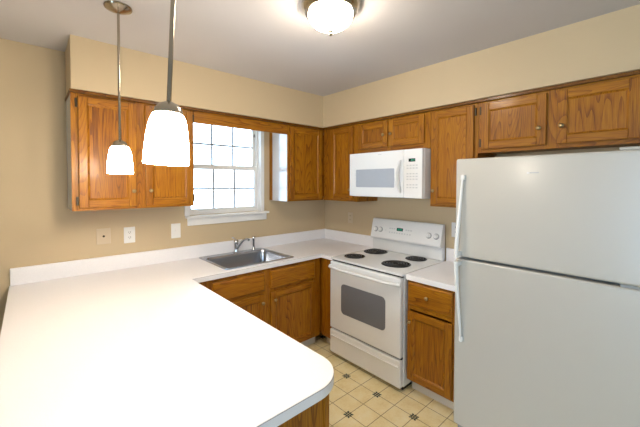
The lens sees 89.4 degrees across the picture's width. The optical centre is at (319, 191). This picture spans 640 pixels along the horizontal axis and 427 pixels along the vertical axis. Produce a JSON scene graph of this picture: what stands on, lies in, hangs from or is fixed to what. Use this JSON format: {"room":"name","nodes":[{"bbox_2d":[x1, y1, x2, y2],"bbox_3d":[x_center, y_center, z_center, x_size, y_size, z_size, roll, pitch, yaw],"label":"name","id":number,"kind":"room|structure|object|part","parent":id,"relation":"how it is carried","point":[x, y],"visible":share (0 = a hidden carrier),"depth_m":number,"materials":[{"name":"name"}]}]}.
{"room":"kitchen","nodes":[
{"label":"kitchen","id":0,"kind":"room"},
{"bbox_2d":[0,38,324,333],"bbox_3d":[-1.956,0.262,2.233,5.300,2.469,0.140,-1,2,-42],"label":"wall","id":1,"kind":"structure","parent":0,"point":[38,227],"depth_m":2.22,"materials":[{"name":"beige paint"}]},
{"bbox_2d":[96,228,110,244],"bbox_3d":[-1.625,0.340,2.431,0.090,0.118,0.012,-1,2,-42],"label":"cable jack plate","id":2,"kind":"object","parent":1,"relation":"attached to","point":[103,236],"visible":1,"depth_m":2.43,"materials":[{"name":"beige plastic"}]},
{"bbox_2d":[124,227,134,242],"bbox_3d":[-1.499,0.346,2.547,0.078,0.125,0.009,-1,2,-42],"label":"wall outlet","id":3,"kind":"object","parent":1,"relation":"attached to","point":[129,232],"visible":1,"depth_m":2.54,"materials":[{"name":"white plastic"}]},
{"bbox_2d":[66,92,194,210],"bbox_3d":[-1.375,-0.264,2.401,0.772,0.768,0.367,-1,2,-42],"label":"upper cabinet","id":4,"kind":"object","parent":1,"relation":"attached to","point":[91,121],"visible":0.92,"depth_m":2.19,"materials":[{"name":"brown wood"}]},
{"bbox_3d":[-1.416,-0.251,2.170,0.330,0.716,0.019,-1,2,-42],"label":"door","id":5,"kind":"part","parent":4,"relation":"part of","materials":[{"name":"brown wood"}]},
{"bbox_3d":[-1.418,-0.251,2.172,0.222,0.608,0.007,-1,2,-42],"label":"door panel","id":6,"kind":"part","parent":4,"relation":"part of","materials":[{"name":"brown wood"}]},
{"bbox_3d":[-1.127,-0.257,2.430,0.337,0.716,0.019,-1,2,-42],"label":"door","id":7,"kind":"part","parent":4,"relation":"part of","materials":[{"name":"brown wood"}]},
{"bbox_3d":[-1.129,-0.257,2.433,0.229,0.608,0.007,-1,2,-42],"label":"door panel","id":8,"kind":"part","parent":4,"relation":"part of","materials":[{"name":"brown wood"}]},
{"bbox_2d":[171,223,180,237],"bbox_3d":[-1.236,0.341,2.779,0.078,0.125,0.017,-1,2,-42],"label":"light switch","id":9,"kind":"object","parent":1,"relation":"attached to","point":[175,228],"visible":1,"depth_m":2.78,"materials":[{"name":"white plastic"}]},
{"bbox_2d":[10,229,372,285],"bbox_3d":[-0.708,0.544,2.732,2.784,0.112,0.801,-1,2,-42],"label":"backsplash","id":10,"kind":"structure","parent":1,"relation":"attached to","point":[44,272],"depth_m":2.67,"materials":[{"name":"white laminate"}]},
{"bbox_2d":[185,125,268,225],"bbox_3d":[-0.896,-0.182,3.134,0.846,0.963,0.175,-1,2,-42],"label":"window","id":11,"kind":"structure","parent":1,"relation":"in","point":[257,137],"depth_m":3.22,"materials":[{"name":"white paint"}]},
{"bbox_3d":[-0.931,-0.033,3.147,0.699,0.436,0.030,-1,2,-42],"label":"sash","id":12,"kind":"part","parent":11,"relation":"part of","materials":[{"name":"white paint"}]},
{"bbox_3d":[-0.868,0.256,3.117,0.840,0.088,0.095,-1,2,-42],"label":"sill","id":13,"kind":"part","parent":11,"relation":"part of","materials":[{"name":"white paint"}]},
{"bbox_3d":[-0.953,-0.432,3.162,0.699,0.449,0.030,-1,2,-42],"label":"sash","id":14,"kind":"part","parent":11,"relation":"part of","materials":[{"name":"glass"}]},
{"bbox_2d":[269,125,322,201],"bbox_3d":[-0.243,-0.287,3.442,0.477,0.768,0.338,-1,2,-42],"label":"upper cabinet","id":15,"kind":"object","parent":1,"relation":"attached to","point":[296,157],"visible":0.86,"depth_m":3.30,"materials":[{"name":"brown wood"}]},
{"bbox_2d":[193,111,287,134],"bbox_3d":[-0.663,-0.602,2.865,0.917,0.109,0.019,-1,2,-42],"label":"window valance","id":16,"kind":"object","parent":15,"relation":"attached to","point":[199,117],"visible":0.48,"depth_m":2.81,"materials":[{"name":"brown wood"}]},
{"bbox_3d":[-0.147,-0.284,3.340,0.471,0.768,0.018,-1,2,-42],"label":"frame","id":17,"kind":"part","parent":15,"relation":"part of","materials":[{"name":"brown wood"}]},
{"bbox_3d":[-0.141,-0.277,3.320,0.417,0.716,0.019,-1,2,-42],"label":"door","id":18,"kind":"part","parent":15,"relation":"part of","materials":[{"name":"brown wood"}]},
{"bbox_3d":[-0.143,-0.277,3.322,0.309,0.608,0.007,-1,2,-42],"label":"door panel","id":19,"kind":"part","parent":15,"relation":"part of","materials":[{"name":"brown wood"}]},
{"bbox_2d":[0,0,639,95],"bbox_3d":[0.274,-0.949,-0.178,5.420,0.080,6.620,-1,2,-42],"label":"ceiling","id":20,"kind":"structure","parent":0,"point":[269,41],"depth_m":1.94,"materials":[{"name":"white paint"}]},
{"bbox_2d":[103,0,132,173],"bbox_3d":[-1.049,-0.524,1.691,0.130,0.866,0.130,-1,2,-42],"label":"pendant lamp","id":21,"kind":"object","parent":20,"relation":"hanging from","point":[119,161],"visible":1,"depth_m":1.67,"materials":[{"name":"white glass"}]},
{"bbox_3d":[-1.049,-0.596,1.689,0.013,0.664,0.013,-1,2,-42],"label":"rod","id":22,"kind":"part","parent":21,"relation":"part of","materials":[{"name":"silver metal"}]},
{"bbox_3d":[-1.050,-0.165,1.700,0.118,0.147,0.118,-1,2,-42],"label":"lamp shade","id":23,"kind":"part","parent":21,"relation":"part of","materials":[{"name":"white glass"}]},
{"bbox_2d":[143,0,188,165],"bbox_3d":[-0.416,-0.507,0.921,0.130,0.867,0.168,1,2,34],"label":"pendant lamp","id":24,"kind":"object","parent":20,"relation":"hanging from","point":[166,142],"visible":1,"depth_m":0.88,"materials":[{"name":"white glass"}]},
{"bbox_3d":[-0.431,-0.150,0.914,0.118,0.147,0.118,3,-1,-42],"label":"lamp shade","id":25,"kind":"part","parent":24,"relation":"part of","materials":[{"name":"white glass"}]},
{"bbox_3d":[-0.417,-0.578,0.921,0.013,0.660,0.013,3,-1,-42],"label":"rod","id":26,"kind":"part","parent":24,"relation":"part of","materials":[{"name":"silver metal"}]},
{"bbox_2d":[301,0,359,35],"bbox_3d":[0.054,-0.875,1.659,0.300,0.160,0.300,-1,2,-42],"label":"ceiling light","id":27,"kind":"object","parent":20,"relation":"attached to","point":[327,16],"visible":1,"depth_m":1.59,"materials":[{"name":"white glass"}]},
{"bbox_3d":[0.054,-0.866,1.659,0.230,0.080,0.230,-1,2,-42],"label":"lamp shade","id":28,"kind":"part","parent":27,"relation":"part of","materials":[{"name":"white glass"}]},
{"bbox_2d":[65,4,639,127],"bbox_3d":[0.277,-0.795,1.836,2.484,0.327,3.400,-1,2,-42],"label":"soffit","id":29,"kind":"structure","parent":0,"point":[607,44],"depth_m":2.26,"materials":[{"name":"beige paint"}]},
{"bbox_2d":[65,70,639,129],"bbox_3d":[-0.043,-0.626,1.950,2.169,0.017,2.810,-1,2,-42],"label":"trim","id":30,"kind":"structure","parent":29,"relation":"attached to","point":[636,72],"depth_m":2.26,"materials":[{"name":"brown wood"}]},
{"bbox_2d":[306,332,457,426],"bbox_3d":[0.269,1.584,-0.115,5.420,0.050,6.620,-1,2,-42],"label":"floor","id":31,"kind":"structure","parent":0,"point":[358,397],"depth_m":2.29,"materials":[{"name":"beige tile"}]},
{"bbox_2d":[199,258,319,345],"bbox_3d":[-0.666,1.059,2.878,1.280,0.846,0.661,-1,2,-42],"label":"base cabinet","id":32,"kind":"object","parent":31,"relation":"on","point":[286,298],"visible":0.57,"depth_m":2.80,"materials":[{"name":"brown wood"}]},
{"bbox_3d":[-0.621,0.748,2.517,0.448,0.152,0.019,-1,2,-42],"label":"false drawer","id":33,"kind":"part","parent":32,"relation":"part of","materials":[{"name":"brown wood"}]},
{"bbox_3d":[-0.622,1.115,2.526,0.448,0.525,0.019,-1,2,-42],"label":"door","id":34,"kind":"part","parent":32,"relation":"part of","materials":[{"name":"brown wood"}]},
{"bbox_3d":[-0.624,1.114,2.528,0.340,0.417,0.007,-1,2,-42],"label":"door panel","id":35,"kind":"part","parent":32,"relation":"part of","materials":[{"name":"brown wood"}]},
{"bbox_3d":[-0.231,0.740,2.869,0.491,0.152,0.019,-1,2,-42],"label":"false drawer","id":36,"kind":"part","parent":32,"relation":"part of","materials":[{"name":"brown wood"}]},
{"bbox_3d":[-0.232,1.107,2.878,0.491,0.525,0.019,-1,2,-42],"label":"door","id":37,"kind":"part","parent":32,"relation":"part of","materials":[{"name":"brown wood"}]},
{"bbox_3d":[-0.234,1.107,2.880,0.383,0.417,0.007,-1,2,-42],"label":"door panel","id":38,"kind":"part","parent":32,"relation":"part of","materials":[{"name":"brown wood"}]},
{"bbox_2d":[278,394,328,426],"bbox_3d":[-0.865,1.087,1.731,0.525,0.846,2.097,-1,2,-42],"label":"base cabinet","id":39,"kind":"object","parent":31,"relation":"on","point":[317,415],"visible":0.02,"depth_m":1.08,"materials":[{"name":"brown wood"}]},
{"bbox_2d":[0,229,372,426],"bbox_3d":[-0.266,0.577,2.239,2.790,0.150,2.128,-1,2,-42],"label":"countertop","id":40,"kind":"structure","parent":39,"relation":"on","point":[131,339],"depth_m":1.30,"materials":[{"name":"white laminate"}]},
{"bbox_2d":[232,237,249,252],"bbox_3d":[-0.747,0.511,3.041,0.219,0.153,0.060,1,2,43],"label":"faucet","id":41,"kind":"object","parent":40,"relation":"on","point":[237,244],"visible":1,"depth_m":3.07,"materials":[{"name":"silver metal"}]},
{"bbox_3d":[-0.725,0.493,3.036,0.180,0.118,0.028,1,2,38],"label":"spout","id":42,"kind":"part","parent":41,"relation":"part of","materials":[{"name":"silver metal"}]},
{"bbox_2d":[199,248,293,269],"bbox_3d":[-0.658,0.682,2.907,0.667,0.182,0.560,-1,2,-42],"label":"sink","id":43,"kind":"object","parent":40,"relation":"in","point":[226,261],"visible":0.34,"depth_m":3.06,"materials":[{"name":"silver metal"}]},
{"bbox_2d":[252,236,255,249],"bbox_3d":[-0.660,0.516,3.217,0.040,0.134,0.040,-1,2,-42],"label":"sprayer","id":44,"kind":"object","parent":43,"relation":"on","point":[253,237],"visible":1,"depth_m":3.21,"materials":[{"name":"silver metal"}]},
{"bbox_2d":[320,258,332,343],"bbox_3d":[0.098,1.046,3.473,0.611,0.846,0.801,-1,2,-42],"label":"base cabinet","id":45,"kind":"object","parent":31,"relation":"on","point":[325,271],"visible":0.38,"depth_m":3.07,"materials":[{"name":"brown wood"}]},
{"bbox_2d":[328,218,444,389],"bbox_3d":[0.560,0.885,2.835,0.727,1.200,0.757,-1,2,-42],"label":"electric range","id":46,"kind":"object","parent":31,"relation":"on","point":[369,287],"visible":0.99,"depth_m":2.68,"materials":[{"name":"white metal"}]},
{"bbox_3d":[0.320,0.678,2.608,0.073,0.037,0.750,-1,2,-42],"label":"oven handle","id":47,"kind":"part","parent":46,"relation":"part of","materials":[{"name":"white metal"}]},
{"bbox_3d":[0.347,1.347,2.656,0.051,0.207,0.742,-1,2,-42],"label":"storage drawer","id":48,"kind":"part","parent":46,"relation":"part of","materials":[{"name":"white metal"}]},
{"bbox_3d":[0.353,0.931,2.650,0.039,0.596,0.742,-1,2,-42],"label":"oven door","id":49,"kind":"part","parent":46,"relation":"part of","materials":[{"name":"white metal"}]},
{"bbox_2d":[333,260,410,386],"bbox_3d":[0.600,1.030,2.876,0.618,0.832,0.750,-1,2,-42],"label":"oven","id":50,"kind":"object","parent":46,"relation":"in","point":[379,264],"depth_m":2.42,"materials":[{"name":"white metal"}]},
{"bbox_2d":[331,248,443,276],"bbox_3d":[0.587,0.605,2.853,0.644,0.018,0.756,-1,2,-42],"label":"cooktop","id":51,"kind":"object","parent":46,"relation":"in","point":[387,262],"depth_m":2.77,"materials":[{"name":"white metal"}]},
{"bbox_2d":[407,280,454,409],"bbox_3d":[0.981,1.073,2.457,0.661,0.846,0.366,-1,2,-42],"label":"base cabinet","id":52,"kind":"object","parent":31,"relation":"on","point":[431,309],"visible":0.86,"depth_m":2.25,"materials":[{"name":"brown wood"}]},
{"bbox_3d":[0.761,1.134,2.266,0.019,0.510,0.338,-1,2,-42],"label":"door","id":53,"kind":"part","parent":52,"relation":"part of","materials":[{"name":"brown wood"}]},
{"bbox_3d":[0.763,1.134,2.268,0.007,0.402,0.230,-1,2,-42],"label":"door panel","id":54,"kind":"part","parent":52,"relation":"part of","materials":[{"name":"brown wood"}]},
{"bbox_3d":[0.762,0.751,2.257,0.019,0.164,0.338,-1,2,-42],"label":"drawer","id":55,"kind":"part","parent":52,"relation":"part of","materials":[{"name":"brown wood"}]},
{"bbox_2d":[406,248,460,291],"bbox_3d":[0.992,0.574,2.453,0.634,0.150,0.374,-1,2,-42],"label":"countertop","id":56,"kind":"structure","parent":52,"relation":"on","point":[440,275],"depth_m":2.37,"materials":[{"name":"white laminate"}]},
{"bbox_2d":[453,146,639,426],"bbox_3d":[1.349,0.654,1.881,0.816,1.712,0.835,-1,2,-42],"label":"refrigerator","id":57,"kind":"object","parent":31,"relation":"on","point":[547,270],"visible":1,"depth_m":1.60,"materials":[{"name":"white metal"}]},
{"bbox_3d":[0.816,0.653,1.910,0.065,0.484,0.042,-1,2,-42],"label":"door handle","id":58,"kind":"part","parent":57,"relation":"part of","materials":[{"name":"white plastic"}]},
{"bbox_3d":[0.817,0.145,1.898,0.065,0.482,0.042,-1,2,-42],"label":"door handle","id":59,"kind":"part","parent":57,"relation":"part of","materials":[{"name":"white plastic"}]},
{"bbox_3d":[1.116,0.917,1.677,0.061,1.009,0.835,-1,2,-42],"label":"door","id":60,"kind":"part","parent":57,"relation":"part of","materials":[{"name":"white metal"}]},
{"bbox_3d":[1.117,0.107,1.657,0.061,0.582,0.835,-1,2,-42],"label":"freezer door","id":61,"kind":"part","parent":57,"relation":"part of","materials":[{"name":"white metal"}]},
{"bbox_2d":[325,146,631,260],"bbox_3d":[2.233,0.285,1.636,0.120,2.469,6.640,-1,2,-42],"label":"wall","id":62,"kind":"structure","parent":0,"point":[408,209],"depth_m":3.21,"materials":[{"name":"beige paint"}]},
{"bbox_2d":[348,212,352,222],"bbox_3d":[0.341,0.298,3.636,0.009,0.118,0.072,-1,2,-42],"label":"wall outlet","id":63,"kind":"object","parent":62,"relation":"attached to","point":[350,214],"visible":1,"depth_m":3.63,"materials":[{"name":"beige plastic"}]},
{"bbox_2d":[323,124,377,201],"bbox_3d":[0.192,-0.288,3.521,0.367,0.768,0.803,-1,2,-42],"label":"upper cabinet","id":64,"kind":"object","parent":62,"relation":"attached to","point":[339,143],"visible":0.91,"depth_m":3.30,"materials":[{"name":"brown wood"}]},
{"bbox_3d":[0.207,-0.283,3.317,0.018,0.768,0.481,-1,2,-42],"label":"frame","id":65,"kind":"part","parent":64,"relation":"part of","materials":[{"name":"brown wood"}]},
{"bbox_3d":[0.219,-0.275,3.275,0.019,0.716,0.308,-1,2,-42],"label":"door","id":66,"kind":"part","parent":64,"relation":"part of","materials":[{"name":"brown wood"}]},
{"bbox_3d":[0.221,-0.275,3.277,0.007,0.608,0.200,-1,2,-42],"label":"door panel","id":67,"kind":"part","parent":64,"relation":"part of","materials":[{"name":"brown wood"}]},
{"bbox_2d":[358,111,430,153],"bbox_3d":[0.719,-0.502,2.932,0.367,0.309,0.766,-1,2,-42],"label":"upper cabinet","id":68,"kind":"object","parent":62,"relation":"attached to","point":[413,131],"visible":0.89,"depth_m":2.78,"materials":[{"name":"brown wood"}]},
{"bbox_3d":[0.485,-0.510,2.975,0.019,0.230,0.336,-1,2,-42],"label":"door","id":69,"kind":"part","parent":68,"relation":"part of","materials":[{"name":"brown wood"}]},
{"bbox_3d":[0.487,-0.510,2.977,0.007,0.122,0.228,-1,2,-42],"label":"door panel","id":70,"kind":"part","parent":68,"relation":"part of","materials":[{"name":"brown wood"}]},
{"bbox_2d":[350,148,430,198],"bbox_3d":[0.666,-0.145,2.893,0.506,0.398,0.762,-1,2,-42],"label":"microwave","id":71,"kind":"object","parent":68,"relation":"attached to","point":[406,173],"visible":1,"depth_m":2.69,"materials":[{"name":"white plastic"}]},
{"bbox_3d":[0.486,-0.146,2.844,0.026,0.392,0.592,-1,2,-42],"label":"door","id":72,"kind":"part","parent":71,"relation":"part of","materials":[{"name":"white plastic"}]},
{"bbox_3d":[0.475,-0.114,2.837,0.002,0.217,0.470,-1,2,-42],"label":"door moulding","id":73,"kind":"part","parent":71,"relation":"part of","materials":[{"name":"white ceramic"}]},
{"bbox_3d":[0.628,-0.118,2.618,0.080,0.273,0.031,-1,2,-42],"label":"handle","id":74,"kind":"part","parent":71,"relation":"part of","materials":[{"name":"white plastic"}]},
{"bbox_3d":[0.742,-0.138,2.561,0.026,0.392,0.166,-1,2,-42],"label":"control panel","id":75,"kind":"part","parent":71,"relation":"part of","materials":[{"name":"white plastic"}]},
{"bbox_3d":[0.720,-0.503,2.714,0.019,0.230,0.342,-1,2,-42],"label":"door","id":76,"kind":"part","parent":68,"relation":"part of","materials":[{"name":"brown wood"}]},
{"bbox_3d":[0.723,-0.503,2.716,0.007,0.122,0.234,-1,2,-42],"label":"door panel","id":77,"kind":"part","parent":68,"relation":"part of","materials":[{"name":"brown wood"}]},
{"bbox_2d":[451,222,455,236],"bbox_3d":[1.153,0.330,2.737,0.009,0.125,0.082,-1,2,-42],"label":"wall outlet","id":78,"kind":"object","parent":62,"relation":"attached to","point":[453,223],"visible":0.42,"depth_m":2.75,"materials":[{"name":"white plastic"}]},
{"bbox_2d":[446,248,460,261],"bbox_3d":[1.221,0.550,2.659,0.019,0.112,0.374,-1,2,-42],"label":"backsplash","id":79,"kind":"structure","parent":62,"relation":"attached to","point":[450,257],"depth_m":2.76,"materials":[{"name":"white laminate"}]},
{"bbox_2d":[430,103,494,207],"bbox_3d":[1.097,-0.262,2.518,0.367,0.768,0.360,-1,2,-42],"label":"upper cabinet","id":80,"kind":"object","parent":62,"relation":"attached to","point":[454,130],"visible":0.7,"depth_m":2.43,"materials":[{"name":"brown wood"}]},
{"bbox_3d":[0.989,-0.253,2.426,0.007,0.608,0.216,-1,2,-42],"label":"door panel","id":81,"kind":"part","parent":80,"relation":"part of","materials":[{"name":"brown wood"}]},
{"bbox_3d":[0.987,-0.253,2.424,0.019,0.716,0.324,-1,2,-42],"label":"door","id":82,"kind":"part","parent":80,"relation":"part of","materials":[{"name":"brown wood"}]},
{"bbox_2d":[478,74,639,155],"bbox_3d":[1.509,-0.447,2.057,0.367,0.373,0.864,-1,2,-42],"label":"upper cabinet","id":83,"kind":"object","parent":62,"relation":"attached to","point":[606,113],"visible":0.96,"depth_m":1.91,"materials":[{"name":"brown wood"}]},
{"bbox_3d":[1.260,-0.445,2.122,0.007,0.207,0.275,-1,2,-42],"label":"door panel","id":84,"kind":"part","parent":83,"relation":"part of","materials":[{"name":"brown wood"}]},
{"bbox_3d":[1.258,-0.445,2.119,0.019,0.315,0.383,-1,2,-42],"label":"door","id":85,"kind":"part","parent":83,"relation":"part of","materials":[{"name":"brown wood"}]},
{"bbox_3d":[1.543,-0.437,1.804,0.019,0.315,0.362,-1,2,-42],"label":"door","id":86,"kind":"part","parent":83,"relation":"part of","materials":[{"name":"brown wood"}]},
{"bbox_3d":[1.545,-0.437,1.806,0.007,0.207,0.254,-1,2,-42],"label":"door panel","id":87,"kind":"part","parent":83,"relation":"part of","materials":[{"name":"brown wood"}]}
]}

